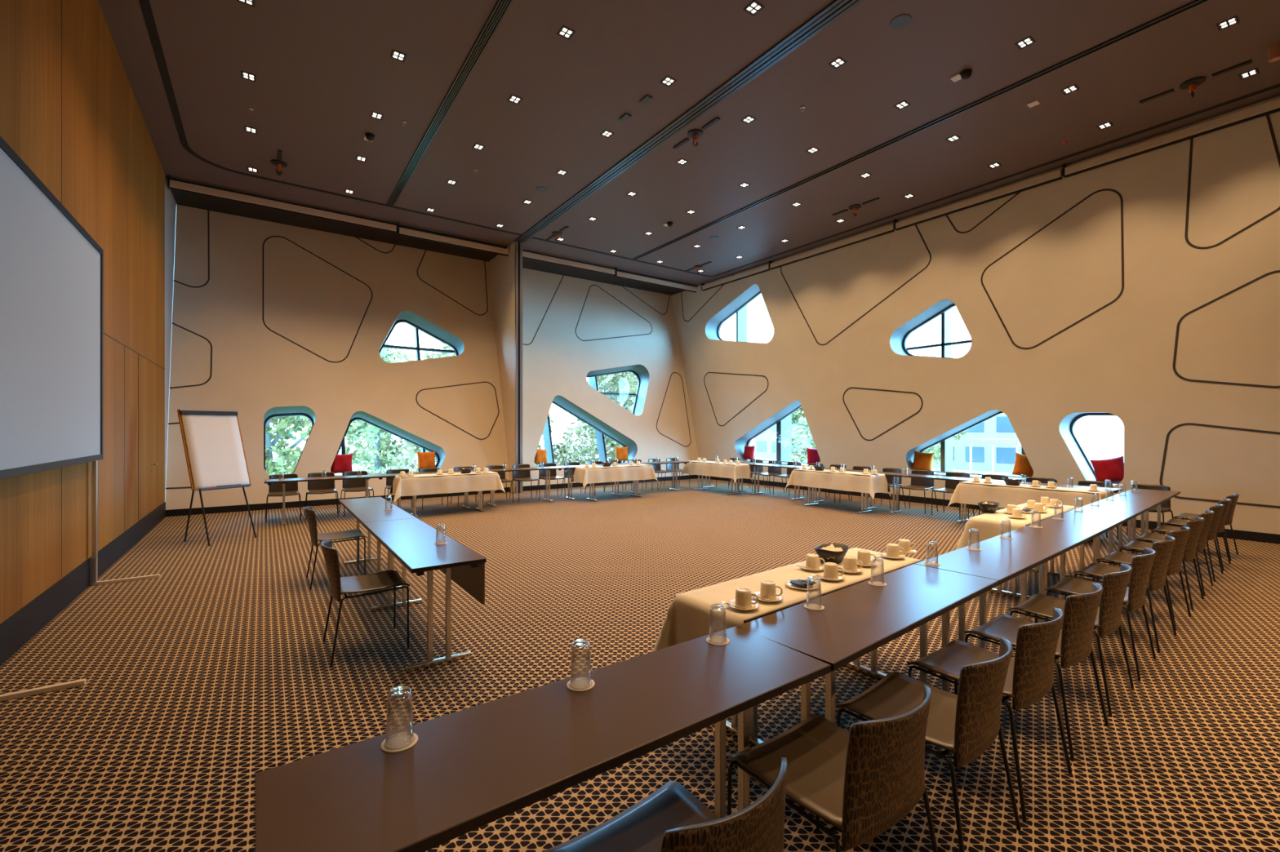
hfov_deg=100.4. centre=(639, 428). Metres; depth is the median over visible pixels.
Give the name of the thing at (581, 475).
tablecloth
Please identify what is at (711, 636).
water glass
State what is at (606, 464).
bread basket
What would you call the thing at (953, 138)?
recessed light
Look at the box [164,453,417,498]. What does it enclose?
lawn
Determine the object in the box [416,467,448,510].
shell chair
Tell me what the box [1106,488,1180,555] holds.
folding table
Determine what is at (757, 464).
folding table
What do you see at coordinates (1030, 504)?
coffee cup
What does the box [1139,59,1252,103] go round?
ceiling air vent
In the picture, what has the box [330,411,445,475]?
window
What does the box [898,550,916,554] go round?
saucer
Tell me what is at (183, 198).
trim
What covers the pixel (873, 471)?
coffee cup
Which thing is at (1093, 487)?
coffee cup
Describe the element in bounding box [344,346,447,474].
leafy tree
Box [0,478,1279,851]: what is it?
floor
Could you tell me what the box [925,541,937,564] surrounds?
water glass
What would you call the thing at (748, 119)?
recessed light
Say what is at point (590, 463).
shell chair
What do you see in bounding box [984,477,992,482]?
coffee cup
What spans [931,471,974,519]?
shell chair
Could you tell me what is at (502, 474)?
shell chair
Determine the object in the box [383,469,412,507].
shell chair
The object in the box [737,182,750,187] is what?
recessed light
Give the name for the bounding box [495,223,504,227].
recessed light
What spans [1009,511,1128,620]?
folding table
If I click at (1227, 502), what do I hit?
shell chair
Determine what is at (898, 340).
window
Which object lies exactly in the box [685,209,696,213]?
recessed light
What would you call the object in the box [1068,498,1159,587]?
folding table
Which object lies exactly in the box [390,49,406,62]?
recessed light
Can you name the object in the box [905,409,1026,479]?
window
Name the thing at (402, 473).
coffee cup
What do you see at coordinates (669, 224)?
ceiling camera
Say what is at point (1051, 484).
coffee cup
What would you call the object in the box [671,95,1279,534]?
wall
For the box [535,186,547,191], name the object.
round speaker
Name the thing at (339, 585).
shell chair
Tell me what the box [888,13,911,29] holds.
round speaker
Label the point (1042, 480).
shell chair
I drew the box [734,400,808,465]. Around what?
window
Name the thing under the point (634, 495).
folding table
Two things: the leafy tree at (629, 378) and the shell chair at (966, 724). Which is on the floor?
the shell chair at (966, 724)
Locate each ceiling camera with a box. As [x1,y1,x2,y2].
[364,132,374,142]
[662,221,673,226]
[950,68,972,82]
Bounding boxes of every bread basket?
[458,467,472,473]
[600,462,612,466]
[813,465,826,471]
[813,542,848,564]
[977,501,999,513]
[1002,478,1022,485]
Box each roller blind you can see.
[167,174,396,233]
[396,222,508,256]
[522,251,614,275]
[613,267,697,293]
[701,264,769,290]
[768,223,894,269]
[893,168,1062,230]
[1062,97,1279,177]
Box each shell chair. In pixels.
[265,473,302,523]
[303,472,338,519]
[303,506,366,590]
[320,540,409,667]
[338,471,373,516]
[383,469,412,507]
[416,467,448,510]
[450,466,482,506]
[482,465,513,503]
[509,464,539,502]
[536,462,565,498]
[542,757,786,851]
[560,462,581,495]
[584,461,613,495]
[604,460,631,492]
[625,459,652,488]
[645,458,672,490]
[663,457,689,488]
[715,457,740,488]
[727,685,937,851]
[737,459,765,492]
[755,460,784,493]
[773,462,804,497]
[807,462,826,499]
[828,464,849,502]
[835,638,1020,851]
[839,466,875,504]
[880,467,906,510]
[898,470,937,514]
[906,608,1071,823]
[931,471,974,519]
[964,582,1108,762]
[968,474,1008,518]
[1008,564,1133,717]
[1026,477,1057,484]
[1044,548,1156,681]
[1073,536,1176,653]
[1077,480,1117,537]
[1095,526,1191,631]
[1116,484,1173,539]
[1118,516,1204,610]
[1134,510,1214,596]
[1150,503,1224,582]
[1161,498,1231,571]
[1173,493,1239,561]
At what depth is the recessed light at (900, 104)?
7.58 m
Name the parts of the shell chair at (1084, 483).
backrest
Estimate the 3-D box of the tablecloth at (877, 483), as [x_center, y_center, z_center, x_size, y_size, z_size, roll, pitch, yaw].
[3.846,1.070,10.545,0.594,0.422,2.009,0,0,-35]
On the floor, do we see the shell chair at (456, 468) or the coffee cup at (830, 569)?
the shell chair at (456, 468)
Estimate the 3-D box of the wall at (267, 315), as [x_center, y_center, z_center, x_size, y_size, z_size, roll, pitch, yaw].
[-3.752,-1.506,13.997,12.936,6.213,1.602,0,0,-35]
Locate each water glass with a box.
[385,686,413,746]
[435,524,445,544]
[570,639,591,684]
[709,604,726,639]
[806,576,822,608]
[870,557,884,583]
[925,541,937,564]
[968,528,979,549]
[1000,519,1011,538]
[1031,510,1040,527]
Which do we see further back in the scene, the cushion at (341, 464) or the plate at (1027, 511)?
the cushion at (341, 464)
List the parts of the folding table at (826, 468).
leg, leg, leg, leg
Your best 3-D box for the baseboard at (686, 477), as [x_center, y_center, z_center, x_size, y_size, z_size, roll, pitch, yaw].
[-0.576,1.540,15.281,6.235,0.120,0.062,0,0,-35]
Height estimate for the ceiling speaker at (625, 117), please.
0.025 m
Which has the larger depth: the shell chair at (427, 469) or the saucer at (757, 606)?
the shell chair at (427, 469)
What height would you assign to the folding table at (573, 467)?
0.735 m
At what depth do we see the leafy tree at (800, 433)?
32.44 m
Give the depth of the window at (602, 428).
15.68 m
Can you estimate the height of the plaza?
0.001 m
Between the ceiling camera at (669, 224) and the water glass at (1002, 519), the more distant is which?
the ceiling camera at (669, 224)
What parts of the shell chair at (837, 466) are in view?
backrest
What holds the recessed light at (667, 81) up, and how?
in the ceiling
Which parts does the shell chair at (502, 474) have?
backrest, seat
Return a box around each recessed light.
[236,0,254,7]
[240,70,256,82]
[244,125,257,133]
[247,166,257,173]
[344,189,354,194]
[355,155,367,162]
[369,111,383,119]
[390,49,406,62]
[425,208,435,212]
[446,179,457,185]
[472,142,484,150]
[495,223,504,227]
[507,94,522,104]
[522,200,532,204]
[555,169,568,175]
[556,25,575,39]
[587,217,597,221]
[600,129,613,137]
[626,191,637,196]
[659,75,676,87]
[675,158,688,164]
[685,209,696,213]
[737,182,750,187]
[740,115,755,124]
[742,0,764,16]
[791,201,801,206]
[805,146,819,154]
[828,56,847,69]
[835,218,845,222]
[858,172,871,178]
[893,100,911,110]
[902,193,915,198]
[945,134,960,142]
[986,162,1000,168]
[1014,35,1035,49]
[1060,84,1079,94]
[1096,121,1113,129]
[1216,15,1239,31]
[1238,67,1259,79]
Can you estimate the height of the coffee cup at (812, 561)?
0.084 m
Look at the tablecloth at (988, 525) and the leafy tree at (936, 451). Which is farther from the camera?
the leafy tree at (936, 451)
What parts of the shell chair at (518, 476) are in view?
backrest, seat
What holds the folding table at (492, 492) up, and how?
on the floor
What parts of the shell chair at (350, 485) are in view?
backrest, seat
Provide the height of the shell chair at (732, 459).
0.780 m
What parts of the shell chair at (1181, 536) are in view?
seat frame, seat, leg, backrest, leg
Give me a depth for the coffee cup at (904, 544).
3.64 m
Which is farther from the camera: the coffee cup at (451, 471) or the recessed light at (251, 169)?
the coffee cup at (451, 471)
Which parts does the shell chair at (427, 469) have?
backrest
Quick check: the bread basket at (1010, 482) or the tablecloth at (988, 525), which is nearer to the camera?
the tablecloth at (988, 525)
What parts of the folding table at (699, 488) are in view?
leg, leg, leg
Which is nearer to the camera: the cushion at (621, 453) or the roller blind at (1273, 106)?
the roller blind at (1273, 106)
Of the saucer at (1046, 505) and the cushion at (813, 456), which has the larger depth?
the cushion at (813, 456)
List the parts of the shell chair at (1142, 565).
leg, seat, seat frame, leg, backrest, leg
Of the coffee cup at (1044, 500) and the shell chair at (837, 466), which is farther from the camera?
the shell chair at (837, 466)
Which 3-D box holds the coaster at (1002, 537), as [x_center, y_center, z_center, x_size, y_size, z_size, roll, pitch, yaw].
[2.883,0.864,4.205,0.094,0.002,0.094,0,0,-35]
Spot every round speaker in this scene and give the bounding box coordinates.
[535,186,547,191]
[709,235,719,239]
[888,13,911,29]
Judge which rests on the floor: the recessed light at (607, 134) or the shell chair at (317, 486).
the shell chair at (317, 486)
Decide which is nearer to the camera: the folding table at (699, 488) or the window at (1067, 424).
the window at (1067, 424)
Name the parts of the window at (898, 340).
frame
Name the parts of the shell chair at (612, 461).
backrest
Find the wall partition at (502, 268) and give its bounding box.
[488,241,515,493]
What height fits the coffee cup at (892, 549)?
0.084 m
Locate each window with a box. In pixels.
[263,405,315,473]
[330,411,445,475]
[378,311,464,359]
[542,395,637,462]
[586,364,649,415]
[705,284,765,343]
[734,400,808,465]
[889,299,971,358]
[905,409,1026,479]
[1059,412,1120,485]
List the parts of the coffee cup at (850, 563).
cup handle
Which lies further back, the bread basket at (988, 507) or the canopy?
the canopy
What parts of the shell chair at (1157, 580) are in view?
seat, seat frame, leg, backrest, leg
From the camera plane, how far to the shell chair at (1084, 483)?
8.26 m
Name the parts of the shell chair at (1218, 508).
seat, leg, backrest, leg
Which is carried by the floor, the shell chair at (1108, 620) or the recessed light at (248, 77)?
the shell chair at (1108, 620)
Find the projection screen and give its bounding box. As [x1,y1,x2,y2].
[0,135,159,702]
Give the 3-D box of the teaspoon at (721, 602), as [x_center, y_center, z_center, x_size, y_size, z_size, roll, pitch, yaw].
[0.440,0.839,2.524,0.129,0.008,0.027,0,0,38]
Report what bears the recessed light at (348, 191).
in the ceiling
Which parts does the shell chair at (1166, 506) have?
backrest, seat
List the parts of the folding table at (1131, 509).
leg, leg, leg, leg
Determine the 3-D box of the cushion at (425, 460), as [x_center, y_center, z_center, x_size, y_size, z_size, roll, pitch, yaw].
[-5.023,0.770,12.551,0.440,0.438,0.178,0,0,-41]
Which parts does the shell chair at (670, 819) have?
seat, backrest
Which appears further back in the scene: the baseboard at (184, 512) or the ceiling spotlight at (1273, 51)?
the baseboard at (184, 512)
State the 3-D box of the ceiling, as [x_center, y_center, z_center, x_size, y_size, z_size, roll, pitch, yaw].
[0.848,-4.650,7.481,13.130,0.100,17.850,0,0,-35]
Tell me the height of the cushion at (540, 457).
0.469 m
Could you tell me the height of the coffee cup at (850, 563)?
0.084 m
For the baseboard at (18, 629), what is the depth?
4.69 m
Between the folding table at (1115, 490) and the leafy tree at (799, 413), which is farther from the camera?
the leafy tree at (799, 413)
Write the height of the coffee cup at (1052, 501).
0.084 m
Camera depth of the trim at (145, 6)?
8.67 m
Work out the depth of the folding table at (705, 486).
13.84 m
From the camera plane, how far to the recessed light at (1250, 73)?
6.91 m
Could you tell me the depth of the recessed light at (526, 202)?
10.83 m
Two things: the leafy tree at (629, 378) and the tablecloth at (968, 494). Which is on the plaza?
the leafy tree at (629, 378)
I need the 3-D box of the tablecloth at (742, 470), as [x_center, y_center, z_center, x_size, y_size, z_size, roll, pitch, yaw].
[1.869,1.070,13.343,0.600,0.422,2.005,0,0,-35]
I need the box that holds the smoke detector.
[1026,99,1039,107]
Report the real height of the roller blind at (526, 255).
0.230 m
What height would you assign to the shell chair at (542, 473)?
0.780 m
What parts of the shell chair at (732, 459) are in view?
backrest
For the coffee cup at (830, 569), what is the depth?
3.00 m
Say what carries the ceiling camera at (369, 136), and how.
attached to the ceiling
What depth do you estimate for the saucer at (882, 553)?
3.50 m
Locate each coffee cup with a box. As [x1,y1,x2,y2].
[400,471,405,475]
[437,469,443,474]
[448,469,453,473]
[734,587,758,609]
[760,580,782,600]
[805,553,824,569]
[823,562,844,579]
[843,555,862,572]
[857,550,875,565]
[871,469,878,474]
[885,543,904,558]
[897,538,915,552]
[973,476,981,481]
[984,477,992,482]
[1006,504,1019,513]
[1012,508,1026,517]
[1026,500,1038,507]
[1031,480,1040,485]
[1033,503,1046,511]
[1040,497,1050,504]
[1047,481,1057,487]
[1049,498,1062,506]
[1089,484,1099,490]
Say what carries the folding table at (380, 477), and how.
on the floor
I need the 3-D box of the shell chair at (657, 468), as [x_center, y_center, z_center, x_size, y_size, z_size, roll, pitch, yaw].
[0.499,1.210,14.107,0.544,0.780,0.543,0,0,-37]
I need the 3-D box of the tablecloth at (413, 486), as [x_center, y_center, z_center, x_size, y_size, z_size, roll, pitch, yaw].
[-3.563,1.070,9.960,2.009,0.422,0.590,0,0,-35]
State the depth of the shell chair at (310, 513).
5.54 m
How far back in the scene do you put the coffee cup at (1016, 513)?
5.05 m
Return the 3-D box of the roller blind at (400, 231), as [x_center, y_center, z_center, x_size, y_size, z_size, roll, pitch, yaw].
[-4.387,-4.470,12.707,2.580,0.260,0.115,0,0,-35]
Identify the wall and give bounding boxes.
[0,0,164,624]
[164,174,176,497]
[164,204,698,510]
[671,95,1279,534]
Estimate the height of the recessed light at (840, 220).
0.008 m
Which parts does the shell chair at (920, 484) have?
seat, backrest, leg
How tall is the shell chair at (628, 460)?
0.780 m
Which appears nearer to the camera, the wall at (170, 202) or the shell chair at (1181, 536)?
the shell chair at (1181, 536)
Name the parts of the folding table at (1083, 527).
leg, leg, leg, leg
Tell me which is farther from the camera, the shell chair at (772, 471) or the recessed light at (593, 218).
the shell chair at (772, 471)
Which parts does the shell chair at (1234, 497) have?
seat frame, seat, leg, backrest, leg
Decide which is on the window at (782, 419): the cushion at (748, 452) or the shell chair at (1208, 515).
the cushion at (748, 452)
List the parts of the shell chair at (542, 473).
backrest, seat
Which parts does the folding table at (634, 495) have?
leg, leg, leg, leg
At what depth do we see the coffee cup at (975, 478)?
8.45 m
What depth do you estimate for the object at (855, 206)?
11.03 m
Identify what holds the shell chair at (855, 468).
on the floor
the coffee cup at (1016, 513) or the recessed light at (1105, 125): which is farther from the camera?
the recessed light at (1105, 125)
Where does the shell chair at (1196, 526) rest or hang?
on the floor
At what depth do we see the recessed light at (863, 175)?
9.69 m
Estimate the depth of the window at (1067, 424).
9.47 m
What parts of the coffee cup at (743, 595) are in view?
cup handle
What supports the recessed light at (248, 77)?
in the ceiling
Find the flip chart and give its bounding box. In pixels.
[177,408,257,546]
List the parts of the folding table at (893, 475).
leg, leg, leg, leg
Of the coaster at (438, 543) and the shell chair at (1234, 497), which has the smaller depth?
the coaster at (438, 543)
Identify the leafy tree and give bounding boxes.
[265,341,399,475]
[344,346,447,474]
[382,341,561,473]
[552,372,637,465]
[608,373,637,439]
[791,407,816,462]
[791,417,814,462]
[923,429,968,463]
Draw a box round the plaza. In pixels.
[369,444,1124,476]
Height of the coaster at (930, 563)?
0.002 m
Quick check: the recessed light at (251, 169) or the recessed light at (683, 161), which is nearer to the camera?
the recessed light at (683, 161)
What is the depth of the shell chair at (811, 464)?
12.46 m
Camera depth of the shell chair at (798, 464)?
12.90 m
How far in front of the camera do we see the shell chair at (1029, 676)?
2.30 m
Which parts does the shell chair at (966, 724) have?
leg, seat, seat frame, leg, backrest, leg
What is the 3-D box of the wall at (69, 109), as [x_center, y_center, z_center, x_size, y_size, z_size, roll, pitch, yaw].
[-4.003,-1.500,3.057,0.102,6.200,16.010,0,0,-35]
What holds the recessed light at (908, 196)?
in the ceiling
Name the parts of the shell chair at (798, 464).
seat, backrest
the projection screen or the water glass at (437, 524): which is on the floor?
the projection screen
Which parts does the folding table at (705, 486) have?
leg, leg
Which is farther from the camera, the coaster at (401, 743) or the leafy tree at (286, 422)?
the leafy tree at (286, 422)
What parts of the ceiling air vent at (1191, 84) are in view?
mounting rail, hook plate, mounting rail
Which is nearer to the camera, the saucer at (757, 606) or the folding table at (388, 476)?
the saucer at (757, 606)
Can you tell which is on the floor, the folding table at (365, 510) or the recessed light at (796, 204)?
the folding table at (365, 510)
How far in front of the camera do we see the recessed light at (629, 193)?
10.45 m
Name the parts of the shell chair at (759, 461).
backrest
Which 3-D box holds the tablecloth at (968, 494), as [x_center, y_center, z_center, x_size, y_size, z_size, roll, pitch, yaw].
[5.725,1.070,7.880,0.595,0.422,1.999,0,0,-35]
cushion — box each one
[330,453,352,473]
[417,451,435,471]
[534,448,546,464]
[614,446,628,461]
[743,445,754,459]
[806,448,820,464]
[912,451,934,471]
[1011,452,1033,477]
[1090,456,1124,482]
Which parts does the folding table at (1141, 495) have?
leg, leg, leg, leg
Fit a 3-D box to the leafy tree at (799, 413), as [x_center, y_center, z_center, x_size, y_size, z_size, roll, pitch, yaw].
[13.598,0.027,37.958,7.711,7.567,6.526,0,0,-23]
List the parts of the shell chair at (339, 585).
leg, backrest, leg, seat, seat frame, leg, leg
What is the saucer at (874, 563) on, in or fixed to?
on the tablecloth at (687, 619)
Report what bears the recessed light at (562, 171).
in the ceiling
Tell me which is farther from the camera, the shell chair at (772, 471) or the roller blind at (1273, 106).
the shell chair at (772, 471)
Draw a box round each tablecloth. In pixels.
[388,471,506,502]
[571,464,657,488]
[652,547,919,652]
[680,460,752,483]
[785,468,890,499]
[947,480,1113,508]
[955,502,1077,550]
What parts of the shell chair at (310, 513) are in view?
leg, backrest, leg, seat frame, seat, leg, leg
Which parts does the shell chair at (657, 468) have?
backrest, seat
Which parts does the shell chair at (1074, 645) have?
leg, seat, seat frame, leg, backrest, leg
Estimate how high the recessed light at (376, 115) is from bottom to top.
0.008 m
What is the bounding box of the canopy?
[968,438,1021,476]
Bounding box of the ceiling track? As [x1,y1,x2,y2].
[514,0,863,243]
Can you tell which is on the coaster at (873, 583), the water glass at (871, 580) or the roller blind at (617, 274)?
the water glass at (871, 580)
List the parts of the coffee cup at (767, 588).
cup handle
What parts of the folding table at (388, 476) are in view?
leg, leg, leg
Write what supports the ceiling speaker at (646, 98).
attached to the ceiling
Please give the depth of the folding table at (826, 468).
10.90 m
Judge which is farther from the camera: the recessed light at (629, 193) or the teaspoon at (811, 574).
the recessed light at (629, 193)
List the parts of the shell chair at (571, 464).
backrest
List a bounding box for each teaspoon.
[720,601,745,608]
[811,573,834,579]
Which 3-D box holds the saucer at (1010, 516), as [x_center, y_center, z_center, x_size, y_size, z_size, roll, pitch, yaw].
[3.590,0.849,5.077,0.154,0.018,0.154,0,0,-35]
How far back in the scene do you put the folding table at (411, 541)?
3.71 m
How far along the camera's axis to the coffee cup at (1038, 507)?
5.41 m
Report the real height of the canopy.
3.000 m
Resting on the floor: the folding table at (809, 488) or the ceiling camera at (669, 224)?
the folding table at (809, 488)
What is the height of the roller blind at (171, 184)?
0.230 m
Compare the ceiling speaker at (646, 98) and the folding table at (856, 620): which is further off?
the ceiling speaker at (646, 98)
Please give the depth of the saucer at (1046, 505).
5.73 m
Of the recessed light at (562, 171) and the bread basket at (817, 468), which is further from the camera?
the bread basket at (817, 468)
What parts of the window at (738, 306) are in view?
frame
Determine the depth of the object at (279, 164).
9.21 m
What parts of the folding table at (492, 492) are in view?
leg, leg, leg, leg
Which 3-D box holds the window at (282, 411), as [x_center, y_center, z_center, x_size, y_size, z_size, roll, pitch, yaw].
[-7.372,0.321,11.238,0.908,1.583,0.941,0,0,-35]
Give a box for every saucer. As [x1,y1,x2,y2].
[727,599,759,610]
[753,591,783,602]
[800,564,823,571]
[816,573,844,581]
[837,565,863,573]
[856,559,877,567]
[880,552,905,559]
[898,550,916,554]
[1008,515,1026,519]
[1029,509,1048,513]
[1045,505,1062,508]
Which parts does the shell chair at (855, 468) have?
backrest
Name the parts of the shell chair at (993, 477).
backrest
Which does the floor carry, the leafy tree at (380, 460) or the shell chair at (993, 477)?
the shell chair at (993, 477)
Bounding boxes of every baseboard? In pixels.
[0,502,165,666]
[165,487,510,516]
[522,475,701,491]
[702,475,1279,544]
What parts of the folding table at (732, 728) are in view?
leg, leg, leg, leg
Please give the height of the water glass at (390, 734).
0.140 m
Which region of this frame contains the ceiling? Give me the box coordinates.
[97,0,1279,285]
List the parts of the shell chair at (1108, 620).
leg, seat, seat frame, leg, backrest, leg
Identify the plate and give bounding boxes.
[785,579,820,590]
[1022,509,1034,513]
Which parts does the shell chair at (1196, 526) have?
seat frame, seat, leg, backrest, leg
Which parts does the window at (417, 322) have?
frame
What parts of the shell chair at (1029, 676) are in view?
leg, leg, seat, seat frame, leg, backrest, leg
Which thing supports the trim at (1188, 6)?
attached to the ceiling
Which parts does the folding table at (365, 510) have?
leg, leg, leg, leg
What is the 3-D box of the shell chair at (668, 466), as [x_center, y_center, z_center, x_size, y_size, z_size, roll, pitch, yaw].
[0.990,1.210,14.454,0.544,0.780,0.543,0,0,-33]
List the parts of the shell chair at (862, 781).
leg, seat frame, seat, leg, leg, backrest, leg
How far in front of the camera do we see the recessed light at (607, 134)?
8.32 m
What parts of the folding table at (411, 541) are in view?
leg, leg, leg, leg, modesty panel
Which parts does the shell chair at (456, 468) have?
backrest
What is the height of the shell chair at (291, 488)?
0.780 m
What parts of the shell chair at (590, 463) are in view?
backrest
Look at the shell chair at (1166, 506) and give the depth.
7.62 m
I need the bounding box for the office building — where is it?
[754,413,1021,472]
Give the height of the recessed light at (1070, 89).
0.008 m
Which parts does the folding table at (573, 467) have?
leg, leg, leg, leg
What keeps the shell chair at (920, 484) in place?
on the floor
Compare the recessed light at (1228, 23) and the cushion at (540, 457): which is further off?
the cushion at (540, 457)
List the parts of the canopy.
post, post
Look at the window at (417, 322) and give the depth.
13.60 m
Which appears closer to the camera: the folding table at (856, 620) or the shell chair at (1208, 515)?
the folding table at (856, 620)
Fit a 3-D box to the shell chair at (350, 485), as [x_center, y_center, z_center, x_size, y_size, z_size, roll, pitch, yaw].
[-5.311,1.210,10.009,0.544,0.780,0.543,0,0,-36]
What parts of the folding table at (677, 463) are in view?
leg, leg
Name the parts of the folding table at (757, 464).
leg, leg, leg, leg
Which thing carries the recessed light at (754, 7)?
in the ceiling
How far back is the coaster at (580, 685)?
1.79 m
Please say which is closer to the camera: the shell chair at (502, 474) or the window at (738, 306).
the shell chair at (502, 474)
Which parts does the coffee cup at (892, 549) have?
cup handle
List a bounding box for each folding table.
[255,626,831,851]
[264,474,385,525]
[338,497,416,595]
[363,518,486,672]
[381,470,482,509]
[400,472,497,518]
[480,466,564,506]
[555,463,626,500]
[586,465,651,502]
[626,461,688,494]
[674,560,920,746]
[686,461,740,495]
[700,459,750,492]
[735,564,999,724]
[748,462,808,500]
[793,469,871,514]
[800,466,885,510]
[880,472,985,523]
[915,532,1081,649]
[959,482,1098,514]
[968,506,1079,599]
[980,480,1122,541]
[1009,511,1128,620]
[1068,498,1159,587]
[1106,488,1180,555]
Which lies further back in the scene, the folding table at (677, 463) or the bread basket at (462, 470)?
the folding table at (677, 463)
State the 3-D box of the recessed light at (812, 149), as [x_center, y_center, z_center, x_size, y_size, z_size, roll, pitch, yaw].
[2.858,-4.596,8.820,0.160,0.008,0.160,0,0,-35]
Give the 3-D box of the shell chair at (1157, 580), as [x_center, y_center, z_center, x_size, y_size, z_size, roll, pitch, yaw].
[3.781,1.210,4.147,0.544,0.780,0.543,0,0,-36]
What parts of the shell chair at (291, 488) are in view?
leg, seat, backrest, leg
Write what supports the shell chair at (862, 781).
on the floor
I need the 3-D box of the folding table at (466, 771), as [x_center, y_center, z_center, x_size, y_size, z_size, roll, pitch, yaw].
[-0.134,1.232,1.643,1.706,0.735,0.474,0,0,-36]
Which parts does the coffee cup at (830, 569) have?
cup handle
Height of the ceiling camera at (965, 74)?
0.090 m
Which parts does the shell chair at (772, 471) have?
seat, backrest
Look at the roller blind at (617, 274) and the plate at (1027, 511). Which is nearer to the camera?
the plate at (1027, 511)
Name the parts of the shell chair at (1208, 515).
seat, leg, backrest, leg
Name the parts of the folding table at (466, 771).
leg, leg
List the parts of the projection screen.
screen post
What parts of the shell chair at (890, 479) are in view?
backrest, seat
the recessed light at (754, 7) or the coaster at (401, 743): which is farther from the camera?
the recessed light at (754, 7)
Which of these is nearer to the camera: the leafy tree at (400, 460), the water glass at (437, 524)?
the water glass at (437, 524)
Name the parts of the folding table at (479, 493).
leg, leg, leg, leg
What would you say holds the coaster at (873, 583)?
on the folding table at (856, 620)
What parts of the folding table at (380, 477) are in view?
leg, leg, leg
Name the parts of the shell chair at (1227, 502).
seat, leg, backrest, leg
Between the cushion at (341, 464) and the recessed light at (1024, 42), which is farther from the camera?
the cushion at (341, 464)
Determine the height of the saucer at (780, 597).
0.018 m
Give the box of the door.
[138,355,158,520]
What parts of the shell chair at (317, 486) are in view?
backrest, seat, leg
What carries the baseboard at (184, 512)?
attached to the wall at (267, 315)
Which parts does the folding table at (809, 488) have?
leg, leg, leg, leg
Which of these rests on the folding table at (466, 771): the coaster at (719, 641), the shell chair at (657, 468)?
the coaster at (719, 641)
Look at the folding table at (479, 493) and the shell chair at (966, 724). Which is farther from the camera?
the folding table at (479, 493)
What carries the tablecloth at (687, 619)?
on the folding table at (732, 728)
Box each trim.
[138,0,1279,276]
[170,177,697,295]
[386,0,513,206]
[515,241,522,493]
[632,0,1208,259]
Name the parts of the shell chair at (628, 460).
backrest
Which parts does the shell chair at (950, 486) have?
leg, seat, backrest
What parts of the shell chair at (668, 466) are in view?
backrest, seat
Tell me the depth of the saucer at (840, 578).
3.01 m
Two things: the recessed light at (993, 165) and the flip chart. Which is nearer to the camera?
the flip chart
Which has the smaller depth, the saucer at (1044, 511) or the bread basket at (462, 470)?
the saucer at (1044, 511)
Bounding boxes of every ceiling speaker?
[619,112,631,121]
[639,94,652,104]
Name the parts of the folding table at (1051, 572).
leg, leg, leg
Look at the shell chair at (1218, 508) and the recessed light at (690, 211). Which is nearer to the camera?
the shell chair at (1218, 508)
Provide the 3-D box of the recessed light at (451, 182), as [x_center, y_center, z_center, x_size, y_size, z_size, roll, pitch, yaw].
[-3.517,-4.596,9.965,0.160,0.008,0.160,0,0,-35]
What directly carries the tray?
on the flip chart
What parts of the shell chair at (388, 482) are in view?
backrest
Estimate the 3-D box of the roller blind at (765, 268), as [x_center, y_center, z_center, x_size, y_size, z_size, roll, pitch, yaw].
[2.783,-4.485,15.859,0.110,0.230,2.750,0,0,-35]
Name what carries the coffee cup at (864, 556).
on the saucer at (874, 563)
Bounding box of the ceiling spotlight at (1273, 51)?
[1267,42,1279,62]
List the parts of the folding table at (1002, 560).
leg, leg, leg, leg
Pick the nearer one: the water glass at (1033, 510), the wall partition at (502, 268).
the water glass at (1033, 510)
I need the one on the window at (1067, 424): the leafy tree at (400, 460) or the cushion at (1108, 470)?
the cushion at (1108, 470)
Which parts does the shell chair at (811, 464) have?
backrest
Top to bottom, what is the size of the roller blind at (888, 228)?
0.230 m
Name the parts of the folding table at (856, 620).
leg, leg, leg, leg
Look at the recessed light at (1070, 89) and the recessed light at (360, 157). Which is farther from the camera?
the recessed light at (360, 157)
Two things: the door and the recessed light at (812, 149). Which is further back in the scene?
the recessed light at (812, 149)
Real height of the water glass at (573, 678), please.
0.140 m
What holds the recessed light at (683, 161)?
in the ceiling
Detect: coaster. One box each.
[381,732,417,752]
[434,542,447,545]
[566,677,595,691]
[706,635,729,645]
[804,603,824,610]
[868,581,886,586]
[923,561,940,565]
[966,547,982,551]
[998,536,1013,539]
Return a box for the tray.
[199,484,251,491]
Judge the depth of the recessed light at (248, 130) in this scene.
8.22 m
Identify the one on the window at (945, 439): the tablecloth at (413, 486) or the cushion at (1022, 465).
the cushion at (1022, 465)
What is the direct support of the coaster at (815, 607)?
on the folding table at (856, 620)

